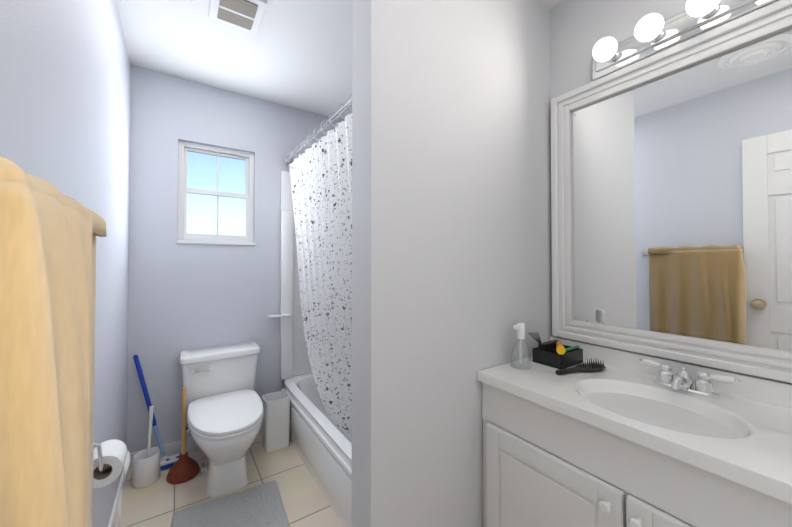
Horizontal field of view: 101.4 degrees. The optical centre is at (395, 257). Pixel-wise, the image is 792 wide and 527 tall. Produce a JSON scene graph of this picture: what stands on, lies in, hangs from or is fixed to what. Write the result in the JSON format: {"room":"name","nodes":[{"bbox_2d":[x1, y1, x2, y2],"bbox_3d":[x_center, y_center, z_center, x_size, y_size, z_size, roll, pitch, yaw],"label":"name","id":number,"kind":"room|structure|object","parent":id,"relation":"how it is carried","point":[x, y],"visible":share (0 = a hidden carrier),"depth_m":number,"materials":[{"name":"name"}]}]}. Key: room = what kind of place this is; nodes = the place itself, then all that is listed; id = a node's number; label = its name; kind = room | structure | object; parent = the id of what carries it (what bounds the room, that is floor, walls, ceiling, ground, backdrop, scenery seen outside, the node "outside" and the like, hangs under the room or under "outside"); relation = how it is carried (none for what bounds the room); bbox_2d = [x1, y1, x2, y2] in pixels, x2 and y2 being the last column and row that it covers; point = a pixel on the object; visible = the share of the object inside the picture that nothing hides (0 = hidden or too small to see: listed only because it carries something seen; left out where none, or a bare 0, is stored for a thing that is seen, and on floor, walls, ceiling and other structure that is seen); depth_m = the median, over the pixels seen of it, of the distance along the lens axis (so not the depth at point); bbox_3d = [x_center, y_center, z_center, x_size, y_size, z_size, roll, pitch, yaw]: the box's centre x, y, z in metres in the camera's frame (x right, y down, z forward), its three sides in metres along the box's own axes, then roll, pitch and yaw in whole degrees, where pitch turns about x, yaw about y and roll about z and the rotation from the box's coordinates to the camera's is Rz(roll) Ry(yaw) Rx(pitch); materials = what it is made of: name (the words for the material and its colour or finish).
{"room":"bathroom","nodes":[
{"label":"bathroom","id":0,"kind":"room"},
{"bbox_2d":[0,0,130,526],"bbox_3d":[-0.848,0.031,0.715,0.120,2.440,3.160,1,-1,-34],"label":"wall","id":1,"kind":"structure","parent":0,"point":[65,93],"depth_m":1.07,"materials":[{"name":"white paint"}]},
{"bbox_2d":[0,156,106,526],"bbox_3d":[-0.565,0.262,0.544,0.155,0.743,0.594,1,-1,-34],"label":"towel","id":2,"kind":"object","parent":1,"relation":"attached to","point":[49,232],"visible":1,"depth_m":0.34,"materials":[{"name":"yellow fabric"}]},
{"bbox_2d":[93,440,130,526],"bbox_3d":[-0.836,0.626,0.912,0.124,0.305,0.157,1,-1,-34],"label":"toilet paper","id":3,"kind":"object","parent":1,"relation":"attached to","point":[109,457],"visible":0.71,"depth_m":0.91,"materials":[{"name":"white paper"}]},
{"bbox_2d":[108,462,128,526],"bbox_3d":[-1.043,1.212,1.107,0.013,0.090,2.025,1,-1,-34],"label":"baseboard","id":4,"kind":"structure","parent":1,"relation":"attached to","point":[113,518],"depth_m":1.56,"materials":[{"name":"white"}]},
{"bbox_2d":[115,432,343,526],"bbox_3d":[-0.100,1.298,1.220,2.005,0.080,3.190,1,-1,-34],"label":"floor","id":5,"kind":"structure","parent":0,"point":[160,501],"depth_m":1.74,"materials":[{"name":"tile"}]},
{"bbox_2d":[132,406,159,487],"bbox_3d":[-1.410,1.062,1.835,0.128,0.411,0.128,1,-1,-34],"label":"toilet brush","id":6,"kind":"object","parent":5,"relation":"on","point":[146,468],"visible":1,"depth_m":1.80,"materials":[{"name":"white plastic"}]},
{"bbox_2d":[133,355,179,469],"bbox_3d":[-1.431,0.926,1.973,0.277,0.681,0.118,1,-1,-34],"label":"mop","id":7,"kind":"object","parent":5,"relation":"on","point":[167,461],"visible":0.69,"depth_m":1.95,"materials":[{"name":"blue plastic"}]},
{"bbox_2d":[166,387,199,483],"bbox_3d":[-1.235,1.012,1.888,0.164,0.511,0.164,1,-1,-34],"label":"plunger","id":8,"kind":"object","parent":5,"relation":"on","point":[185,467],"visible":1,"depth_m":1.87,"materials":[{"name":"brown rubber"}]},
{"bbox_2d":[179,342,263,496],"bbox_3d":[-1.006,0.934,1.913,0.456,0.670,0.728,1,-1,-34],"label":"toilet","id":9,"kind":"object","parent":5,"relation":"on","point":[225,410],"visible":0.98,"depth_m":1.85,"materials":[{"name":"white ceramic"}]},
{"bbox_2d":[171,480,289,526],"bbox_3d":[-0.681,1.242,1.355,0.483,0.031,0.795,0,-1,-30],"label":"bath mat","id":10,"kind":"object","parent":5,"relation":"on","point":[261,505],"visible":1,"depth_m":1.57,"materials":[{"name":"grey fabric"}]},
{"bbox_2d":[262,391,289,451],"bbox_3d":[-0.812,1.107,2.196,0.164,0.330,0.140,1,-1,-34],"label":"trash can","id":11,"kind":"object","parent":5,"relation":"on","point":[276,422],"visible":1,"depth_m":2.14,"materials":[{"name":"white plastic"}]},
{"bbox_2d":[268,171,351,526],"bbox_3d":[-0.149,0.304,2.015,0.906,1.930,1.534,1,-1,-34],"label":"bathtub","id":12,"kind":"object","parent":5,"relation":"on","point":[320,442],"visible":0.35,"depth_m":2.22,"materials":[{"name":"white ceramic"}]},
{"bbox_2d":[477,336,791,526],"bbox_3d":[0.784,0.805,0.958,0.536,0.899,0.979,1,-1,-34],"label":"bathroom vanity","id":13,"kind":"object","parent":5,"relation":"on","point":[624,438],"visible":0.9,"depth_m":0.94,"materials":[{"name":"white wood"}]},
{"bbox_2d":[511,323,531,369],"bbox_3d":[0.493,0.347,1.280,0.079,0.173,0.078,1,-1,-34],"label":"soap bottle","id":14,"kind":"object","parent":13,"relation":"on","point":[519,328],"visible":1,"depth_m":1.27,"materials":[{"name":"clear plastic"}]},
{"bbox_2d":[528,332,582,368],"bbox_3d":[0.662,0.373,1.337,0.186,0.121,0.139,1,-1,-34],"label":"tray","id":15,"kind":"object","parent":13,"relation":"on","point":[557,354],"visible":0.98,"depth_m":1.31,"materials":[{"name":"black plastic"}]},
{"bbox_2d":[556,358,605,374],"bbox_3d":[0.704,0.415,1.223,0.230,0.034,0.088,1,-1,-34],"label":"brush","id":16,"kind":"object","parent":13,"relation":"on","point":[589,367],"visible":0.98,"depth_m":1.22,"materials":[{"name":"black plastic"}]},
{"bbox_2d":[127,65,341,452],"bbox_3d":[-0.941,0.056,2.486,1.705,2.440,0.120,1,-1,-34],"label":"wall","id":17,"kind":"structure","parent":0,"point":[182,297],"depth_m":2.13,"materials":[{"name":"white paint"}]},
{"bbox_2d":[129,424,261,468],"bbox_3d":[-1.234,1.227,2.191,0.883,0.090,0.013,1,-1,-34],"label":"baseboard","id":18,"kind":"structure","parent":17,"relation":"attached to","point":[172,448],"depth_m":2.07,"materials":[{"name":"white"}]},
{"bbox_2d":[176,141,254,245],"bbox_3d":[-1.245,-0.426,2.265,0.474,0.682,0.107,1,-1,-34],"label":"window","id":19,"kind":"structure","parent":17,"relation":"in","point":[183,236],"depth_m":2.25,"materials":[{"name":"white"}]},
{"bbox_2d":[284,94,351,443],"bbox_3d":[-0.377,0.104,1.863,0.129,1.777,1.496,1,-1,-34],"label":"shower curtain","id":20,"kind":"object","parent":17,"relation":"attached to","point":[321,178],"visible":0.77,"depth_m":1.88,"materials":[{"name":"fabric"},{"name":"chrome"}]},
{"bbox_2d":[116,0,563,120],"bbox_3d":[-0.100,-1.222,1.256,2.005,0.080,3.190,1,-1,-34],"label":"ceiling","id":21,"kind":"structure","parent":0,"point":[296,54],"depth_m":1.82,"materials":[{"name":"white paint"}]},
{"bbox_2d":[208,0,266,34],"bbox_3d":[-0.751,-1.165,1.534,0.220,0.023,0.250,1,-1,-34],"label":"ceiling vent","id":22,"kind":"object","parent":21,"relation":"in","point":[246,15],"visible":1,"depth_m":1.54,"materials":[{"name":"white plastic"}]},
{"bbox_2d":[351,0,551,526],"bbox_3d":[0.292,0.039,1.310,0.975,2.440,0.130,1,-1,-34],"label":"wall","id":23,"kind":"structure","parent":0,"point":[451,211],"depth_m":1.14,"materials":[{"name":"white paint"}]},
{"bbox_2d":[550,0,791,383],"bbox_3d":[0.665,0.045,1.736,0.120,2.440,3.160,1,-1,-34],"label":"wall","id":24,"kind":"structure","parent":0,"point":[579,29],"depth_m":1.41,"materials":[{"name":"white paint"}]},
{"bbox_2d":[551,0,791,382],"bbox_3d":[0.994,-0.190,1.112,0.031,1.097,0.952,1,-1,-34],"label":"mirror","id":25,"kind":"object","parent":24,"relation":"attached to","point":[671,194],"visible":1,"depth_m":1.12,"materials":[{"name":"clear glass"}]},
{"bbox_2d":[592,0,778,80],"bbox_3d":[0.944,-0.796,1.088,0.150,0.110,0.595,1,-1,-34],"label":"sconce","id":26,"kind":"object","parent":24,"relation":"attached to","point":[655,33],"visible":1,"depth_m":1.12,"materials":[{"name":"silver metal"}]}
]}

